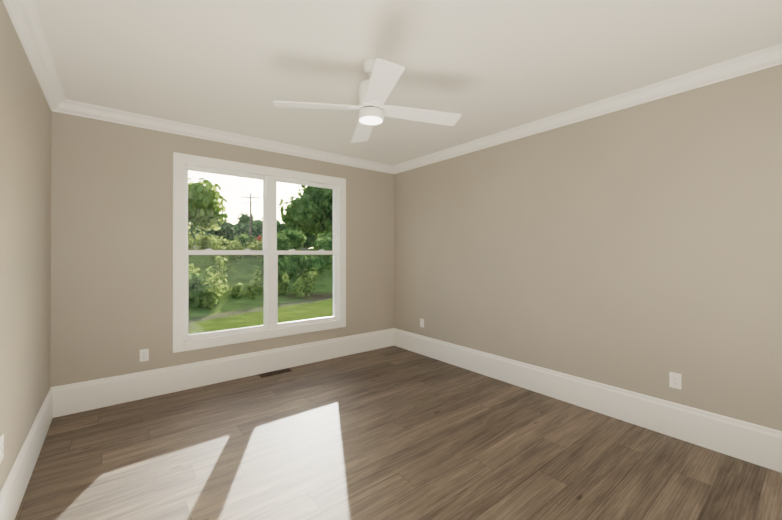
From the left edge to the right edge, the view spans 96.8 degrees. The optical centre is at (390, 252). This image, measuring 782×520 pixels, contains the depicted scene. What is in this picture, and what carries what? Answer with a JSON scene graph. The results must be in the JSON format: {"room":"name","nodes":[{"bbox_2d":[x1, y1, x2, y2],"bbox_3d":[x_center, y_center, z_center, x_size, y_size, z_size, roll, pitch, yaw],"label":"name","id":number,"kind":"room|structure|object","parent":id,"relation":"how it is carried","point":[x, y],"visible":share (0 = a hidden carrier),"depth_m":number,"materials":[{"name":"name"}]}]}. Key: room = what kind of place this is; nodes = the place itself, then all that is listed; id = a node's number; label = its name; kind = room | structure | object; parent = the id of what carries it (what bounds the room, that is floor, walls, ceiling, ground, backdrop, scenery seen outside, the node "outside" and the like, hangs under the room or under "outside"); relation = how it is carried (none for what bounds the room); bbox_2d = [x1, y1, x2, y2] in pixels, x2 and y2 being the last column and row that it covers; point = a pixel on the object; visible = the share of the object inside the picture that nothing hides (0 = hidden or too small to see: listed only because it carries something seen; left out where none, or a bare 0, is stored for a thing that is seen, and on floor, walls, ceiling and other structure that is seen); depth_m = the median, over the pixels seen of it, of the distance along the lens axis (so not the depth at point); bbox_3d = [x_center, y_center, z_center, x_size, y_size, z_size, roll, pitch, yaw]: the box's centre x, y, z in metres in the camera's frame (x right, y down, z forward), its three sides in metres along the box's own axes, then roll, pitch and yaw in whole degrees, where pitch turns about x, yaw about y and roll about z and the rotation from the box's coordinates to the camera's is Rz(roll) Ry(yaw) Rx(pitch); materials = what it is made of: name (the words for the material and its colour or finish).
{"room":"empty bedroom","nodes":[
{"label":"empty bedroom","id":0,"kind":"room"},
{"bbox_2d":[0,0,50,490],"bbox_3d":[-1.595,0.048,1.193,0.150,2.740,4.875,0,0,-39],"label":"wall","id":1,"kind":"structure","parent":0,"point":[25,222],"depth_m":2.06,"materials":[{"name":"paint"}]},
{"bbox_2d":[0,434,3,462],"bbox_3d":[-1.883,0.950,1.677,0.008,0.117,0.072,0,0,-39],"label":"electrical outlet","id":2,"kind":"object","parent":1,"relation":"attached to","point":[1,447],"visible":1,"depth_m":1.68,"materials":[{"name":"white plastic"}]},
{"bbox_2d":[0,386,55,519],"bbox_3d":[-1.513,1.287,1.221,0.018,0.262,4.525,0,0,-39],"label":"baseboard","id":3,"kind":"structure","parent":1,"relation":"attached to","point":[12,492],"depth_m":2.09,"materials":[{"name":"white wood"}]},
{"bbox_2d":[3,0,66,113],"bbox_3d":[-1.483,-1.273,1.256,0.098,0.098,4.525,0,0,-39],"label":"crown molding","id":4,"kind":"structure","parent":1,"relation":"attached to","point":[26,20],"depth_m":2.16,"materials":[{"name":"white wood"}]},
{"bbox_2d":[50,111,393,386],"bbox_3d":[-1.504,0.060,4.256,3.811,2.740,0.200,0,0,-39],"label":"wall","id":5,"kind":"structure","parent":0,"point":[111,249],"depth_m":3.35,"materials":[{"name":"paint"}]},
{"bbox_2d":[140,349,148,361],"bbox_3d":[-2.414,1.009,3.393,0.072,0.117,0.008,0,0,-39],"label":"electrical outlet","id":6,"kind":"object","parent":5,"relation":"attached to","point":[144,354],"visible":1,"depth_m":3.39,"materials":[{"name":"white plastic"}]},
{"bbox_2d":[56,328,391,416],"bbox_3d":[-1.437,1.299,4.164,3.750,0.262,0.018,0,0,-39],"label":"baseboard","id":7,"kind":"structure","parent":5,"relation":"attached to","point":[78,397],"depth_m":3.69,"materials":[{"name":"white wood"}]},
{"bbox_2d":[67,99,390,173],"bbox_3d":[-1.412,-1.261,4.145,3.570,0.098,0.098,0,0,-39],"label":"crown molding","id":8,"kind":"structure","parent":5,"relation":"attached to","point":[76,108],"depth_m":3.70,"materials":[{"name":"white wood"}]},
{"bbox_2d":[173,152,345,352],"bbox_3d":[-1.475,0.005,4.235,2.042,2.050,0.169,0,0,-39],"label":"window unit","id":9,"kind":"structure","parent":5,"relation":"in","point":[270,252],"depth_m":4.16,"materials":[{"name":"white wood"}]},
{"bbox_2d":[15,346,781,519],"bbox_3d":[-0.047,1.498,2.422,4.111,0.150,4.875,0,0,-39],"label":"floor","id":10,"kind":"structure","parent":0,"point":[392,433],"depth_m":2.39,"materials":[{"name":"brown wood"}]},
{"bbox_2d":[258,368,291,377],"bbox_3d":[-1.370,1.427,4.109,0.365,0.006,0.130,0,0,-39],"label":"floor vent","id":11,"kind":"object","parent":10,"relation":"in","point":[271,373],"visible":1,"depth_m":4.10,"materials":[{"name":"brown metal"}]},
{"bbox_2d":[35,0,781,165],"bbox_3d":[-0.047,-1.392,2.434,4.111,0.150,4.875,0,0,-39],"label":"ceiling","id":12,"kind":"structure","parent":0,"point":[483,68],"depth_m":2.32,"materials":[{"name":"white paint"}]},
{"bbox_2d":[272,58,460,142],"bbox_3d":[-0.139,-1.112,2.407,1.006,0.410,1.006,0,0,33],"label":"ceiling fan","id":13,"kind":"object","parent":12,"relation":"hanging from","point":[375,89],"visible":1,"depth_m":2.35,"materials":[{"name":"white"}]},
{"bbox_2d":[394,64,781,430],"bbox_3d":[1.502,0.058,3.663,0.150,2.740,4.875,0,0,-39],"label":"wall","id":14,"kind":"structure","parent":0,"point":[637,248],"depth_m":2.93,"materials":[{"name":"paint"}]},
{"bbox_2d":[420,319,423,327],"bbox_3d":[0.431,0.995,4.868,0.016,0.117,0.072,0,0,-39],"label":"outlet plate","id":15,"kind":"object","parent":14,"relation":"attached to","point":[421,322],"visible":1,"depth_m":4.86,"materials":[{"name":"white plastic"}]},
{"bbox_2d":[391,43,781,173],"bbox_3d":[1.421,-1.264,3.572,0.098,0.098,4.525,0,0,-39],"label":"crown molding","id":16,"kind":"structure","parent":14,"relation":"attached to","point":[768,57],"depth_m":2.90,"materials":[{"name":"white wood"}]},
{"bbox_2d":[392,328,781,472],"bbox_3d":[1.451,1.297,3.586,0.018,0.262,4.525,0,0,-39],"label":"baseboard","id":17,"kind":"structure","parent":14,"relation":"attached to","point":[756,444],"depth_m":2.92,"materials":[{"name":"white wood"}]},
{"bbox_2d":[669,372,680,388],"bbox_3d":[2.189,0.989,2.671,0.008,0.117,0.072,0,0,-39],"label":"electrical outlet","id":18,"kind":"object","parent":14,"relation":"attached to","point":[674,380],"visible":1,"depth_m":2.67,"materials":[{"name":"white plastic"}]},
{"label":"outside","id":19,"kind":"structure","parent":0,"visible":0},
{"bbox_2d":[188,246,332,334],"bbox_3d":[-7.213,1.034,67.439,97.000,2.614,105.675,0,0,-39],"label":"ground","id":20,"kind":"structure","parent":19,"point":[286,313],"depth_m":13.62,"materials":[{"name":"green plant"}]},
{"bbox_2d":[188,238,193,249],"bbox_3d":[-9.883,-0.172,16.739,0.812,1.284,0.826,0,0,-39],"label":"tree","id":21,"kind":"object","parent":20,"relation":"on","point":[191,244],"depth_m":16.73,"materials":[{"name":"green plant"}]},
{"bbox_2d":[188,263,199,274],"bbox_3d":[-7.812,1.010,13.409,0.846,1.183,0.824,0,0,-39],"label":"tree","id":22,"kind":"object","parent":20,"relation":"on","point":[192,267],"depth_m":13.30,"materials":[{"name":"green plant"}]},
{"bbox_2d":[188,228,200,249],"bbox_3d":[-10.163,-0.649,17.632,0.902,1.230,0.930,0,0,-39],"label":"tree","id":23,"kind":"object","parent":20,"relation":"on","point":[196,237],"depth_m":17.60,"materials":[{"name":"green plant"}]},
{"bbox_2d":[188,267,202,281],"bbox_3d":[-7.436,1.290,12.917,0.846,1.489,0.856,0,0,-39],"label":"tree","id":24,"kind":"object","parent":20,"relation":"on","point":[196,272],"depth_m":12.96,"materials":[{"name":"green plant"}]},
{"bbox_2d":[194,231,209,248],"bbox_3d":[-9.941,-0.522,18.352,0.772,1.188,0.787,0,0,-39],"label":"tree","id":25,"kind":"object","parent":20,"relation":"on","point":[204,241],"depth_m":18.23,"materials":[{"name":"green plant"}]},
{"bbox_2d":[197,232,207,249],"bbox_3d":[-9.928,-0.520,18.347,0.699,1.125,0.566,0,0,-39],"label":"tree","id":26,"kind":"object","parent":20,"relation":"on","point":[200,243],"depth_m":18.19,"materials":[{"name":"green plant"}]},
{"bbox_2d":[188,223,218,245],"bbox_3d":[-29.363,-2.652,52.945,5.734,5.024,6.167,0,0,-39],"label":"tree","id":27,"kind":"object","parent":20,"relation":"on","point":[211,232],"depth_m":51.86,"materials":[{"name":"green plant"}]},
{"bbox_2d":[188,271,219,307],"bbox_3d":[-6.919,1.459,12.249,1.602,1.582,1.419,0,0,-39],"label":"bush","id":28,"kind":"object","parent":20,"relation":"on","point":[196,286],"depth_m":11.88,"materials":[{"name":"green plant"}]},
{"bbox_2d":[188,176,227,230],"bbox_3d":[-9.549,-1.468,15.373,4.243,4.003,4.172,0,0,-39],"label":"tree","id":29,"kind":"object","parent":20,"relation":"on","point":[203,216],"depth_m":15.24,"materials":[{"name":"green plant"}]},
{"bbox_2d":[202,283,217,308],"bbox_3d":[-6.392,1.561,12.163,0.564,0.999,0.606,0,0,-39],"label":"bush","id":30,"kind":"object","parent":20,"relation":"on","point":[209,303],"depth_m":12.04,"materials":[{"name":"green plant"}]},
{"bbox_2d":[206,236,219,248],"bbox_3d":[-9.588,-0.362,18.545,0.935,1.045,0.837,0,0,-39],"label":"tree","id":31,"kind":"object","parent":20,"relation":"on","point":[208,237],"depth_m":18.32,"materials":[{"name":"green plant"}]},
{"bbox_2d":[203,234,226,255],"bbox_3d":[-9.174,-0.301,18.161,1.126,1.276,1.002,0,0,-39],"label":"tree","id":32,"kind":"object","parent":20,"relation":"on","point":[211,245],"depth_m":17.97,"materials":[{"name":"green plant"}]},
{"bbox_2d":[205,267,228,296],"bbox_3d":[-6.819,1.264,13.414,1.030,1.409,0.936,0,0,-39],"label":"bush","id":33,"kind":"object","parent":20,"relation":"on","point":[221,285],"depth_m":13.47,"materials":[{"name":"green plant"}]},
{"bbox_2d":[207,256,227,277],"bbox_3d":[-7.797,0.776,15.528,0.913,1.239,0.688,0,0,-39],"label":"tree","id":34,"kind":"object","parent":20,"relation":"on","point":[216,266],"depth_m":15.52,"materials":[{"name":"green plant"}]},
{"bbox_2d":[211,236,227,257],"bbox_3d":[-8.790,-0.135,17.852,0.940,1.396,0.791,0,0,-39],"label":"tree","id":35,"kind":"object","parent":20,"relation":"on","point":[219,242],"depth_m":17.91,"materials":[{"name":"green plant"}]},
{"bbox_2d":[214,246,231,263],"bbox_3d":[-8.247,0.287,16.996,0.814,1.192,0.797,0,0,-39],"label":"tree","id":36,"kind":"object","parent":20,"relation":"on","point":[227,256],"depth_m":17.02,"materials":[{"name":"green plant"}]},
{"bbox_2d":[215,219,236,245],"bbox_3d":[-27.858,-2.823,58.210,7.182,5.298,7.962,0,0,-39],"label":"tree","id":37,"kind":"object","parent":20,"relation":"on","point":[229,228],"depth_m":55.84,"materials":[{"name":"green plant"}]},
{"bbox_2d":[222,258,231,269],"bbox_3d":[-7.885,0.641,16.681,0.450,0.692,0.436,0,0,-39],"label":"tree","id":38,"kind":"object","parent":20,"relation":"on","point":[227,262],"depth_m":16.59,"materials":[{"name":"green plant"}]},
{"bbox_2d":[225,238,238,249],"bbox_3d":[-8.617,-0.228,18.691,0.704,1.041,0.755,0,0,-39],"label":"tree","id":39,"kind":"object","parent":20,"relation":"on","point":[231,245],"depth_m":18.68,"materials":[{"name":"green plant"}]},
{"bbox_2d":[229,283,243,298],"bbox_3d":[-6.215,1.608,13.939,0.533,0.753,0.543,0,0,-39],"label":"tree","id":40,"kind":"object","parent":20,"relation":"on","point":[236,291],"depth_m":13.87,"materials":[{"name":"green plant"}]},
{"bbox_2d":[231,245,242,260],"bbox_3d":[-8.229,0.134,18.415,0.817,1.056,0.716,0,0,-39],"label":"tree","id":41,"kind":"object","parent":20,"relation":"on","point":[237,256],"depth_m":18.29,"materials":[{"name":"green plant"}]},
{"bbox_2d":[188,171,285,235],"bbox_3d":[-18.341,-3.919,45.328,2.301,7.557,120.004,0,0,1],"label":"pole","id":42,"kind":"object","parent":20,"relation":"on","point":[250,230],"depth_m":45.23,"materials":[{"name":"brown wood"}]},
{"bbox_2d":[236,241,244,255],"bbox_3d":[-8.207,-0.159,18.914,0.505,0.925,0.559,0,0,-39],"label":"tree","id":43,"kind":"object","parent":20,"relation":"on","point":[240,245],"depth_m":18.84,"materials":[{"name":"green plant"}]},
{"bbox_2d":[233,234,257,247],"bbox_3d":[-9.029,-0.618,21.598,1.507,1.089,1.662,0,0,-39],"label":"tree","id":44,"kind":"object","parent":20,"relation":"on","point":[245,239],"depth_m":21.16,"materials":[{"name":"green plant"}]},
{"bbox_2d":[233,211,262,228],"bbox_3d":[-29.133,-4.476,76.434,12.156,8.780,8.626,0,0,-39],"label":"tree","id":45,"kind":"object","parent":20,"relation":"on","point":[241,221],"depth_m":73.86,"materials":[{"name":"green plant"}]},
{"bbox_2d":[235,221,262,239],"bbox_3d":[-23.541,-2.823,59.604,7.056,5.487,7.194,0,0,-39],"label":"tree","id":46,"kind":"object","parent":20,"relation":"on","point":[243,229],"depth_m":57.63,"materials":[{"name":"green plant"}]},
{"bbox_2d":[244,276,259,299],"bbox_3d":[-5.727,1.532,14.377,0.611,1.028,0.825,0,0,-39],"label":"tree","id":47,"kind":"object","parent":20,"relation":"on","point":[252,288],"depth_m":14.27,"materials":[{"name":"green plant"}]},
{"bbox_2d":[248,241,259,257],"bbox_3d":[-7.666,-0.025,19.495,0.843,1.245,1.094,0,0,-39],"label":"tree","id":48,"kind":"object","parent":20,"relation":"on","point":[253,247],"depth_m":19.39,"materials":[{"name":"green plant"}]},
{"bbox_2d":[252,269,263,292],"bbox_3d":[-5.912,1.355,15.423,0.525,1.247,0.757,0,0,-39],"label":"tree","id":49,"kind":"object","parent":20,"relation":"on","point":[260,280],"depth_m":15.35,"materials":[{"name":"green plant"}]},
{"bbox_2d":[255,241,262,257],"bbox_3d":[-7.606,-0.075,19.766,0.626,1.150,0.637,0,0,-39],"label":"tree","id":50,"kind":"object","parent":20,"relation":"on","point":[259,247],"depth_m":19.74,"materials":[{"name":"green plant"}]},
{"bbox_2d":[252,219,288,232],"bbox_3d":[-21.468,-3.327,65.002,9.746,6.415,8.657,0,0,-39],"label":"tree","id":51,"kind":"object","parent":20,"relation":"on","point":[279,226],"depth_m":63.31,"materials":[{"name":"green plant"}]},
{"bbox_2d":[261,231,292,257],"bbox_3d":[-7.022,-0.363,20.958,2.066,1.848,2.112,0,0,-39],"label":"tree","id":52,"kind":"object","parent":20,"relation":"on","point":[282,243],"depth_m":20.58,"materials":[{"name":"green plant"}]},
{"bbox_2d":[260,256,298,278],"bbox_3d":[-5.846,0.845,17.918,2.033,1.299,1.878,0,0,-39],"label":"bush","id":53,"kind":"object","parent":20,"relation":"on","point":[285,265],"depth_m":17.70,"materials":[{"name":"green plant"}]},
{"bbox_2d":[278,272,289,295],"bbox_3d":[-4.863,1.449,15.771,0.547,1.067,0.562,0,0,-39],"label":"tree","id":54,"kind":"object","parent":20,"relation":"on","point":[284,285],"depth_m":15.73,"materials":[{"name":"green plant"}]},
{"bbox_2d":[281,228,306,249],"bbox_3d":[-6.835,-0.697,23.293,2.415,1.799,2.319,0,0,-39],"label":"tree","id":55,"kind":"object","parent":20,"relation":"on","point":[297,241],"depth_m":22.89,"materials":[{"name":"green plant"}]},
{"bbox_2d":[291,274,309,292],"bbox_3d":[-4.405,1.695,17.059,0.962,1.298,0.887,0,0,-39],"label":"tree","id":56,"kind":"object","parent":20,"relation":"on","point":[304,281],"depth_m":17.03,"materials":[{"name":"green plant"}]},
{"bbox_2d":[291,278,309,297],"bbox_3d":[-4.228,1.807,16.001,0.928,1.384,0.925,0,0,-39],"label":"tree","id":57,"kind":"object","parent":20,"relation":"on","point":[301,293],"depth_m":15.86,"materials":[{"name":"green plant"}]},
{"bbox_2d":[288,223,316,247],"bbox_3d":[-17.026,-3.306,66.278,8.774,6.447,6.253,0,0,-39],"label":"tree","id":58,"kind":"object","parent":20,"relation":"on","point":[310,239],"depth_m":64.78,"materials":[{"name":"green plant"}]},
{"bbox_2d":[278,185,332,237],"bbox_3d":[-8.780,-5.639,49.512,15.087,11.011,13.783,0,0,-39],"label":"tree","id":59,"kind":"object","parent":20,"relation":"on","point":[318,217],"depth_m":46.25,"materials":[{"name":"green plant"}]},
{"bbox_2d":[286,249,325,275],"bbox_3d":[-4.908,0.644,19.718,2.065,1.631,2.339,0,0,-39],"label":"tree","id":60,"kind":"object","parent":20,"relation":"on","point":[303,262],"depth_m":19.21,"materials":[{"name":"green plant"}]},
{"bbox_2d":[301,269,310,278],"bbox_3d":[-4.572,1.318,18.697,0.728,0.861,0.659,0,0,-39],"label":"tree","id":61,"kind":"object","parent":20,"relation":"on","point":[306,272],"depth_m":18.61,"materials":[{"name":"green plant"}]},
{"bbox_2d":[304,268,318,291],"bbox_3d":[-3.986,1.484,17.413,0.829,1.453,0.719,0,0,-39],"label":"tree","id":62,"kind":"object","parent":20,"relation":"on","point":[312,277],"depth_m":17.40,"materials":[{"name":"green plant"}]},
{"bbox_2d":[310,230,332,249],"bbox_3d":[-4.863,-0.479,26.340,2.620,2.296,2.756,0,0,-39],"label":"tree","id":63,"kind":"object","parent":20,"relation":"on","point":[328,235],"depth_m":25.73,"materials":[{"name":"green plant"}]},
{"bbox_2d":[311,248,332,271],"bbox_3d":[-4.319,0.544,21.317,1.905,1.600,1.969,0,0,-39],"label":"tree","id":64,"kind":"object","parent":20,"relation":"on","point":[328,262],"depth_m":20.95,"materials":[{"name":"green plant"}]},
{"bbox_2d":[312,237,332,265],"bbox_3d":[-4.329,-0.012,24.028,2.518,2.117,2.657,0,0,-39],"label":"tree","id":65,"kind":"object","parent":20,"relation":"on","point":[320,242],"depth_m":23.69,"materials":[{"name":"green plant"}]}
]}

